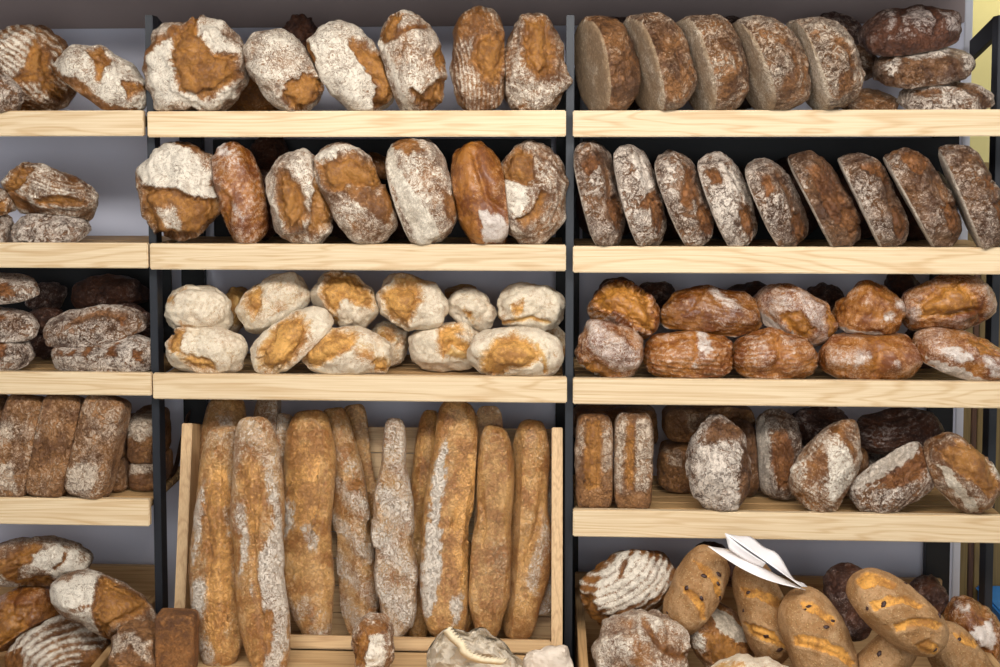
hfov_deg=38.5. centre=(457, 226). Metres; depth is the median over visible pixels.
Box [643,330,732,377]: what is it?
loaf
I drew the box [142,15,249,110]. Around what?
loaf
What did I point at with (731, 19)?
loaf
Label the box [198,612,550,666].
countertop
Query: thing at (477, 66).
loaf
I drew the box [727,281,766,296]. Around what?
loaf
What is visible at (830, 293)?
loaf
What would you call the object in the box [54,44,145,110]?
loaf
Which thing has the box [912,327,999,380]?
loaf
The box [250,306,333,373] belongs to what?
bread roll
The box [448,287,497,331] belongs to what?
bread roll
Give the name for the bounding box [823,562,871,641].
loaf
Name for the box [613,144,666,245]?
loaf
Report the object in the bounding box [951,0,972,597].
trim
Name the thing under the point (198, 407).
upright
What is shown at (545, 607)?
baguette
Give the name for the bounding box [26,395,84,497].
loaf
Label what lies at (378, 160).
loaf
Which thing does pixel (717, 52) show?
round loaf
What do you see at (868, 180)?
loaf
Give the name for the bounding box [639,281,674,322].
loaf
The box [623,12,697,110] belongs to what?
round loaf
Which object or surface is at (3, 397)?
loaf
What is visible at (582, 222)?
loaf
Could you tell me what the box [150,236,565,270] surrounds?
shelf
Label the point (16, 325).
loaf
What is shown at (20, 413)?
loaf
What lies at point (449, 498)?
baguette
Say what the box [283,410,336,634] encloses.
baguette
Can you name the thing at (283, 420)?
baguette
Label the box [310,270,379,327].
bread roll
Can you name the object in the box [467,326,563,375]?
bread loaf
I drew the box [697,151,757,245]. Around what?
loaf
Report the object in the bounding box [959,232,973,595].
board
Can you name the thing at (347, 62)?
loaf
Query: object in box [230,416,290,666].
baguette
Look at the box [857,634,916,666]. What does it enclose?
loaf
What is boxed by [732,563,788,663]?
loaf
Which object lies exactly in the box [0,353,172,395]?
shelf
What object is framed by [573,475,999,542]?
shelf
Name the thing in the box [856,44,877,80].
loaf
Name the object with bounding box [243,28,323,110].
loaf
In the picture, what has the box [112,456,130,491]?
loaf
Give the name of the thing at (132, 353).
loaf
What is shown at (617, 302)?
loaf
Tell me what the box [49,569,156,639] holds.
loaf
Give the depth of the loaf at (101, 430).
3.70 m
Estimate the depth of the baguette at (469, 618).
3.71 m
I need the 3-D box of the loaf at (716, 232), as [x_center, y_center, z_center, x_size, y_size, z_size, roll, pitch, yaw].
[0.742,-0.063,3.871,0.161,0.204,0.119,0,4,1]
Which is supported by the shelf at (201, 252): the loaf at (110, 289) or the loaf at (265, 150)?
the loaf at (265, 150)
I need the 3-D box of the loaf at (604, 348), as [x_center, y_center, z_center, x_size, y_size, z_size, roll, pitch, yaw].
[0.385,0.311,3.633,0.173,0.161,0.177,0,4,-3]
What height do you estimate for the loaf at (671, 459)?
0.141 m
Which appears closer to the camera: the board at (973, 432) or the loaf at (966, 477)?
the loaf at (966, 477)
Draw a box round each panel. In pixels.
[0,268,172,352]
[213,139,550,236]
[582,138,944,238]
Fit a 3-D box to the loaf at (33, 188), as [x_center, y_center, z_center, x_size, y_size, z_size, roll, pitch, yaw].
[-1.080,-0.092,3.783,0.266,0.162,0.196,0,4,4]
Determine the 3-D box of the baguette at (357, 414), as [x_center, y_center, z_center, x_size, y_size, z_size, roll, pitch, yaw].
[-0.255,0.756,3.829,0.077,0.545,0.169,-3,5,-32]
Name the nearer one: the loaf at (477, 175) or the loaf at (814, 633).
the loaf at (814, 633)
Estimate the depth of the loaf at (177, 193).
3.62 m
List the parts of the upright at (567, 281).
post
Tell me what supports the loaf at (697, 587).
on the loaf at (722, 636)
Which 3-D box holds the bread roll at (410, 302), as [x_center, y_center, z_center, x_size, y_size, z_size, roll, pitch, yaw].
[-0.120,0.196,3.744,0.190,0.158,0.160,0,4,-3]
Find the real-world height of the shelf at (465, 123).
0.065 m
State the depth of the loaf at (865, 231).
3.81 m
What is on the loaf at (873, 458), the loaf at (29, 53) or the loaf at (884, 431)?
the loaf at (884, 431)
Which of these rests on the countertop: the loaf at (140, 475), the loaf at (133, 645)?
the loaf at (133, 645)
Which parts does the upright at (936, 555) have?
post, arm, post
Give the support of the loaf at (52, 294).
on the loaf at (43, 314)
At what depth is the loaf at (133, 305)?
3.87 m
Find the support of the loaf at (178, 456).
on the shelf at (127, 507)
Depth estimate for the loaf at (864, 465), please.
3.74 m
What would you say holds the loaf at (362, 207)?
on the shelf at (201, 252)
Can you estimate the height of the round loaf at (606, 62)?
0.252 m
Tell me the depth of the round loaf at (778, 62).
3.46 m
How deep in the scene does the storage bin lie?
4.36 m
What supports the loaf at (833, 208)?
on the shelf at (812, 256)
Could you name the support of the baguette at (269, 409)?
in the crate at (548, 630)
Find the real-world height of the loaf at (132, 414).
0.092 m
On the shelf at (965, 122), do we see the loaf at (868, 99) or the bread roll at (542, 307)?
the loaf at (868, 99)
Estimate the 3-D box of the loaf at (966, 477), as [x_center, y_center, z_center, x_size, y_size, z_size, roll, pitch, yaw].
[1.265,0.621,3.587,0.189,0.218,0.173,1,4,13]
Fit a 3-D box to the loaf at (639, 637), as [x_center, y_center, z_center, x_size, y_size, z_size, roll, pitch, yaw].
[0.449,1.050,3.518,0.239,0.228,0.242,0,4,1]
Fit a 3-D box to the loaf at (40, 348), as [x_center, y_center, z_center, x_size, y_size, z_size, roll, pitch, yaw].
[-1.142,0.332,3.956,0.080,0.073,0.150,1,4,21]
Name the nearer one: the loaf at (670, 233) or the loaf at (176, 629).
the loaf at (176, 629)
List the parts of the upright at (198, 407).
post, post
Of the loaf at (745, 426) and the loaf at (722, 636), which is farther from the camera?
the loaf at (745, 426)
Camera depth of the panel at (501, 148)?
4.00 m
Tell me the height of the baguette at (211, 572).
0.567 m
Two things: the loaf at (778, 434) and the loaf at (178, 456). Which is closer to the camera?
the loaf at (778, 434)
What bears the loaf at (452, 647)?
on the countertop
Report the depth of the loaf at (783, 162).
3.82 m
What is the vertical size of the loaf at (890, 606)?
0.202 m
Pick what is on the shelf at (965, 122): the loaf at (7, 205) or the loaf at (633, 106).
the loaf at (633, 106)
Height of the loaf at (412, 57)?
0.266 m
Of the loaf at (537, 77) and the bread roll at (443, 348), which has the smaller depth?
the loaf at (537, 77)
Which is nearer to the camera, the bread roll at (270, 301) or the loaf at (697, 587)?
the loaf at (697, 587)
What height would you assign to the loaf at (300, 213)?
0.256 m
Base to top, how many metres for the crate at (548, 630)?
0.595 m
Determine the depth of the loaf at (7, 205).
3.73 m
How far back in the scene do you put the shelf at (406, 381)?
3.64 m
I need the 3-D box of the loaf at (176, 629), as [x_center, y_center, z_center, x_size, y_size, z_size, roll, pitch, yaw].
[-0.679,1.008,3.468,0.096,0.158,0.071,0,4,1]
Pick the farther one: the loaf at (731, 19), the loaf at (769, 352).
the loaf at (731, 19)
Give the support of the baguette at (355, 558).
in the crate at (548, 630)
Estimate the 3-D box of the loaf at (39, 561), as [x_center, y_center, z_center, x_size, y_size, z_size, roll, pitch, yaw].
[-1.151,0.904,3.882,0.310,0.150,0.197,1,4,11]
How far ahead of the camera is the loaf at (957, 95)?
3.53 m
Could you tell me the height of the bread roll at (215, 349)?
0.130 m
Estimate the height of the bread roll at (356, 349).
0.134 m
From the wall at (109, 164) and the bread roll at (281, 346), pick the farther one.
the wall at (109, 164)
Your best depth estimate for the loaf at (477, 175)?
3.55 m
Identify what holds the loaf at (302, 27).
on the loaf at (251, 98)
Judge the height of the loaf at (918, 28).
0.136 m
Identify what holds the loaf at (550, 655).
on the countertop
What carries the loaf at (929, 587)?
in the crate at (587, 630)
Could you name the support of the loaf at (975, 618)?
in the crate at (587, 630)
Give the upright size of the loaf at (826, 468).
0.241 m
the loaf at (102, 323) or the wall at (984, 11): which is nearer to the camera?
the loaf at (102, 323)
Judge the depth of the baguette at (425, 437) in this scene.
3.79 m
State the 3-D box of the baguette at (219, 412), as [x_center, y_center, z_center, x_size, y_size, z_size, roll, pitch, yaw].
[-0.631,0.675,3.824,0.124,0.434,0.148,1,4,10]
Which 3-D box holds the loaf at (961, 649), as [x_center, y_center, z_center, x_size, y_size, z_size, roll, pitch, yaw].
[1.217,1.052,3.474,0.154,0.190,0.157,-1,4,-9]
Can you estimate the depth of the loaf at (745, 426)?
3.74 m
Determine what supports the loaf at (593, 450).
on the shelf at (932, 518)
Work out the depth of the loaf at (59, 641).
3.77 m
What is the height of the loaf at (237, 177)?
0.274 m
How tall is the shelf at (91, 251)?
0.064 m
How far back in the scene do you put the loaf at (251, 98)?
3.81 m
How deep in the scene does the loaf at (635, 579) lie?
3.63 m
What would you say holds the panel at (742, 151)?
attached to the shelf at (812, 256)
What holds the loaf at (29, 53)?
on the shelf at (111, 122)
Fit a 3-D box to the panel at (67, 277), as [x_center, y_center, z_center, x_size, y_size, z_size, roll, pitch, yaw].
[-1.077,0.222,4.088,0.527,0.273,0.008,0,4,4]
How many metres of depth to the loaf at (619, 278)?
3.88 m
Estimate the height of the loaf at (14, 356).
0.098 m
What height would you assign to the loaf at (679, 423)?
0.099 m
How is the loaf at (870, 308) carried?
on the loaf at (894, 356)
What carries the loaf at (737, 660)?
in the crate at (587, 630)
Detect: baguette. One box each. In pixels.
[188,426,241,665]
[199,399,245,464]
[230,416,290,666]
[253,400,280,435]
[276,413,292,469]
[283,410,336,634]
[323,407,379,634]
[344,404,380,612]
[371,418,417,636]
[408,410,437,636]
[419,402,477,636]
[465,539,472,631]
[468,425,513,636]
[474,406,502,525]
[503,419,550,638]
[539,469,550,614]
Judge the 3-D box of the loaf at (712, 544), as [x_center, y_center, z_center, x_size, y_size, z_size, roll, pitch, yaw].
[0.679,0.883,3.724,0.104,0.124,0.131,-1,4,-9]
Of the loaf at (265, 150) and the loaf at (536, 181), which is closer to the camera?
the loaf at (536, 181)
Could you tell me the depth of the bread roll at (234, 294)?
3.82 m
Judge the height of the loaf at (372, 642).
0.139 m
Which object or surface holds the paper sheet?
on the loaf at (814, 633)
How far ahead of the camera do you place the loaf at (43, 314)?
3.89 m
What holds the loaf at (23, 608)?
on the loaf at (59, 641)
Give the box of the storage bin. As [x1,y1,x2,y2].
[976,586,999,621]
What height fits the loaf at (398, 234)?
0.110 m
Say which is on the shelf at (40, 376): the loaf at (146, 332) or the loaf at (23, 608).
the loaf at (146, 332)
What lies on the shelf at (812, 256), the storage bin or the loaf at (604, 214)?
the loaf at (604, 214)
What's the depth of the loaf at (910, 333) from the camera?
3.81 m
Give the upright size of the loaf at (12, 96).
0.115 m
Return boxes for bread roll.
[164,284,233,329]
[165,326,247,372]
[226,286,247,332]
[235,271,310,333]
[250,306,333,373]
[301,325,392,373]
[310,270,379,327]
[371,320,409,366]
[376,272,448,331]
[408,322,478,371]
[444,284,476,299]
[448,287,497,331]
[497,282,564,330]
[545,326,564,356]
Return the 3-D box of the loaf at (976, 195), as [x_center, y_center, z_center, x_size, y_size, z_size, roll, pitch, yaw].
[1.283,-0.073,3.559,0.172,0.267,0.213,1,4,11]
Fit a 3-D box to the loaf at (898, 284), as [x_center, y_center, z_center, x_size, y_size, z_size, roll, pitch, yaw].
[1.192,0.177,3.830,0.100,0.121,0.159,0,4,-1]
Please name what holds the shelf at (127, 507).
attached to the upright at (198, 407)
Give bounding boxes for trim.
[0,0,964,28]
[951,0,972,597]
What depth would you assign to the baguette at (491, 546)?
3.68 m
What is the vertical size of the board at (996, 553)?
1.600 m
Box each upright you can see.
[145,15,207,614]
[555,15,579,666]
[923,15,999,610]
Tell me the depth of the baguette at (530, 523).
3.70 m
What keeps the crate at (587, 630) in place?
on the base cabinet
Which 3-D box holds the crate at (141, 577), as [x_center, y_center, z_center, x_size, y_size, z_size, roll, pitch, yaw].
[-1.186,1.149,3.788,0.594,0.282,0.796,0,4,4]
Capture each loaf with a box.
[0,24,76,110]
[0,75,24,112]
[0,162,98,220]
[0,188,16,215]
[0,214,13,241]
[0,272,39,304]
[0,306,39,341]
[0,341,35,370]
[0,394,8,419]
[0,394,44,496]
[0,535,93,586]
[0,586,59,651]
[4,614,110,666]
[11,213,91,241]
[25,282,67,309]
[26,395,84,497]
[29,306,63,334]
[29,335,53,358]
[43,304,146,347]
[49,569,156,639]
[51,334,150,371]
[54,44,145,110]
[65,395,131,498]
[71,274,149,308]
[108,618,154,666]
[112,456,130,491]
[119,303,149,326]
[122,413,134,457]
[126,404,170,463]
[128,448,173,491]
[135,141,220,241]
[137,327,163,337]
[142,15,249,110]
[155,608,198,666]
[171,410,190,477]
[211,141,268,243]
[226,76,280,110]
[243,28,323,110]
[249,137,288,240]
[265,148,332,243]
[282,14,317,52]
[306,20,394,110]
[313,142,397,243]
[330,212,407,240]
[351,612,394,666]
[368,152,386,179]
[378,10,447,110]
[385,138,457,244]
[449,5,504,109]
[450,141,508,244]
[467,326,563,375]
[501,139,568,243]
[504,13,572,109]
[573,404,658,443]
[574,15,640,110]
[574,141,625,246]
[574,319,643,376]
[574,412,612,507]
[576,192,630,235]
[579,549,675,625]
[587,279,659,339]
[591,609,690,666]
[599,277,634,287]
[611,17,639,109]
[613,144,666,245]
[613,410,653,508]
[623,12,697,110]
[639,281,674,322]
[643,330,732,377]
[651,160,679,240]
[655,150,713,245]
[656,439,690,492]
[660,285,761,337]
[661,405,754,442]
[663,544,729,634]
[676,14,749,109]
[685,414,751,511]
[690,602,754,666]
[695,541,735,586]
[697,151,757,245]
[711,654,788,666]
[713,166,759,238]
[725,15,751,109]
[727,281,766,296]
[730,418,759,496]
[732,15,811,109]
[732,327,818,378]
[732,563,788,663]
[745,158,808,246]
[753,283,838,347]
[755,408,802,499]
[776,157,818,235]
[778,586,858,666]
[786,16,865,109]
[788,150,860,246]
[788,419,862,511]
[792,406,848,445]
[806,282,843,329]
[817,333,922,379]
[820,11,861,44]
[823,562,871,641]
[831,280,905,334]
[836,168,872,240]
[838,153,908,246]
[842,88,898,109]
[845,447,868,496]
[846,568,948,656]
[847,441,933,512]
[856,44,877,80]
[857,407,943,454]
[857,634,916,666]
[858,4,961,56]
[867,452,885,465]
[872,47,975,88]
[883,147,961,246]
[884,274,919,297]
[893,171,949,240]
[896,81,994,109]
[900,274,996,330]
[905,329,932,368]
[910,574,948,613]
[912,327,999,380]
[923,432,999,513]
[927,621,992,666]
[938,144,999,248]
[944,595,999,662]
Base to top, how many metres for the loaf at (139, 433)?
0.132 m
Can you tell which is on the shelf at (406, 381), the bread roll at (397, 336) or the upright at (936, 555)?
the bread roll at (397, 336)
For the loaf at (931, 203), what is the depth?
3.48 m
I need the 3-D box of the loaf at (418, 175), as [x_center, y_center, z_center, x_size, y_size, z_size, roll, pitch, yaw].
[-0.085,-0.086,3.625,0.181,0.281,0.180,2,4,23]
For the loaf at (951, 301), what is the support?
on the loaf at (961, 354)
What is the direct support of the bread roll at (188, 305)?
on the bread roll at (215, 349)
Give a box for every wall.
[0,23,963,607]
[970,0,999,161]
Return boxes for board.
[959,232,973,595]
[967,274,979,597]
[973,162,988,600]
[993,310,999,585]
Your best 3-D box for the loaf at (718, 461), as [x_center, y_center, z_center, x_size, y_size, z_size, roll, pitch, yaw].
[0.660,0.603,3.616,0.168,0.252,0.143,0,4,7]
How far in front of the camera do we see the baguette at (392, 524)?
3.69 m
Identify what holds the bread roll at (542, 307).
on the bread loaf at (516, 350)
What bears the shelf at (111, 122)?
attached to the upright at (198, 407)
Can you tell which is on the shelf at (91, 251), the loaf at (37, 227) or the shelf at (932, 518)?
the loaf at (37, 227)
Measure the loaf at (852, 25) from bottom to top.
0.101 m
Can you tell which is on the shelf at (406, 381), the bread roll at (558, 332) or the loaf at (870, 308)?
the bread roll at (558, 332)
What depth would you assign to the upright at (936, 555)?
3.76 m
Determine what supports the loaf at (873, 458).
on the shelf at (932, 518)
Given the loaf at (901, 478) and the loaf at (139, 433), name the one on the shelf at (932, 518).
the loaf at (901, 478)
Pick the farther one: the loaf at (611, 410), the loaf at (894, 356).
the loaf at (611, 410)
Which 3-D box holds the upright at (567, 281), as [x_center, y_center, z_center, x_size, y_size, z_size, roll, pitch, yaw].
[0.298,0.438,3.869,0.066,1.974,0.439,0,4,4]
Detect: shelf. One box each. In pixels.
[0,110,146,135]
[0,235,177,267]
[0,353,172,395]
[0,466,179,525]
[147,110,565,136]
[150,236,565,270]
[153,353,566,402]
[573,109,999,136]
[573,239,999,273]
[573,357,999,407]
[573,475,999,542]
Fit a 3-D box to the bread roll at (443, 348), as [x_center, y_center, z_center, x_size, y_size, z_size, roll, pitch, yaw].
[-0.033,0.313,3.764,0.198,0.135,0.153,0,4,1]
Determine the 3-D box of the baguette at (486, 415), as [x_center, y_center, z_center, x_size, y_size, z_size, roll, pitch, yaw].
[0.085,0.678,3.786,0.084,0.401,0.117,0,4,5]
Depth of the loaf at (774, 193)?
3.52 m
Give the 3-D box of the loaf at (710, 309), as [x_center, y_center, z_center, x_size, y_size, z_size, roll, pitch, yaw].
[0.652,0.214,3.684,0.260,0.132,0.177,0,4,5]
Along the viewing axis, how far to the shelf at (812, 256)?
3.55 m
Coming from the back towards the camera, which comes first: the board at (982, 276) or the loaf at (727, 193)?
the board at (982, 276)
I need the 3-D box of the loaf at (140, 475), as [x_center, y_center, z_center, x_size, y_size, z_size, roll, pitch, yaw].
[-0.835,0.661,3.901,0.090,0.083,0.203,0,4,5]
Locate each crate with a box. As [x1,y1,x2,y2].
[0,563,154,666]
[174,423,562,652]
[575,571,999,666]
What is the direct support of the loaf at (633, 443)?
on the shelf at (932, 518)
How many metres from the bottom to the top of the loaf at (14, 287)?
0.081 m
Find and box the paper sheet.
[708,533,806,589]
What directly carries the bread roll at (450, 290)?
on the shelf at (406, 381)
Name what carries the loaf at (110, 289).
on the loaf at (133, 305)
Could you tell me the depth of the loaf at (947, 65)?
3.53 m
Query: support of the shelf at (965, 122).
attached to the upright at (936, 555)
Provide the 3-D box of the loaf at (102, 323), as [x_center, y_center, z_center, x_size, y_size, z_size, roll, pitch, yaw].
[-0.956,0.257,3.769,0.279,0.110,0.132,0,4,1]
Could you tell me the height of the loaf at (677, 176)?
0.253 m
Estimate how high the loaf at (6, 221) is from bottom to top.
0.094 m
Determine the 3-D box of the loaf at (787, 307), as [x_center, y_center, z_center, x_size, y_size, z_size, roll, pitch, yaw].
[0.866,0.231,3.669,0.199,0.177,0.178,-1,4,-8]
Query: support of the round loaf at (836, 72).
on the shelf at (965, 122)
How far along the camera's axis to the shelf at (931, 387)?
3.57 m

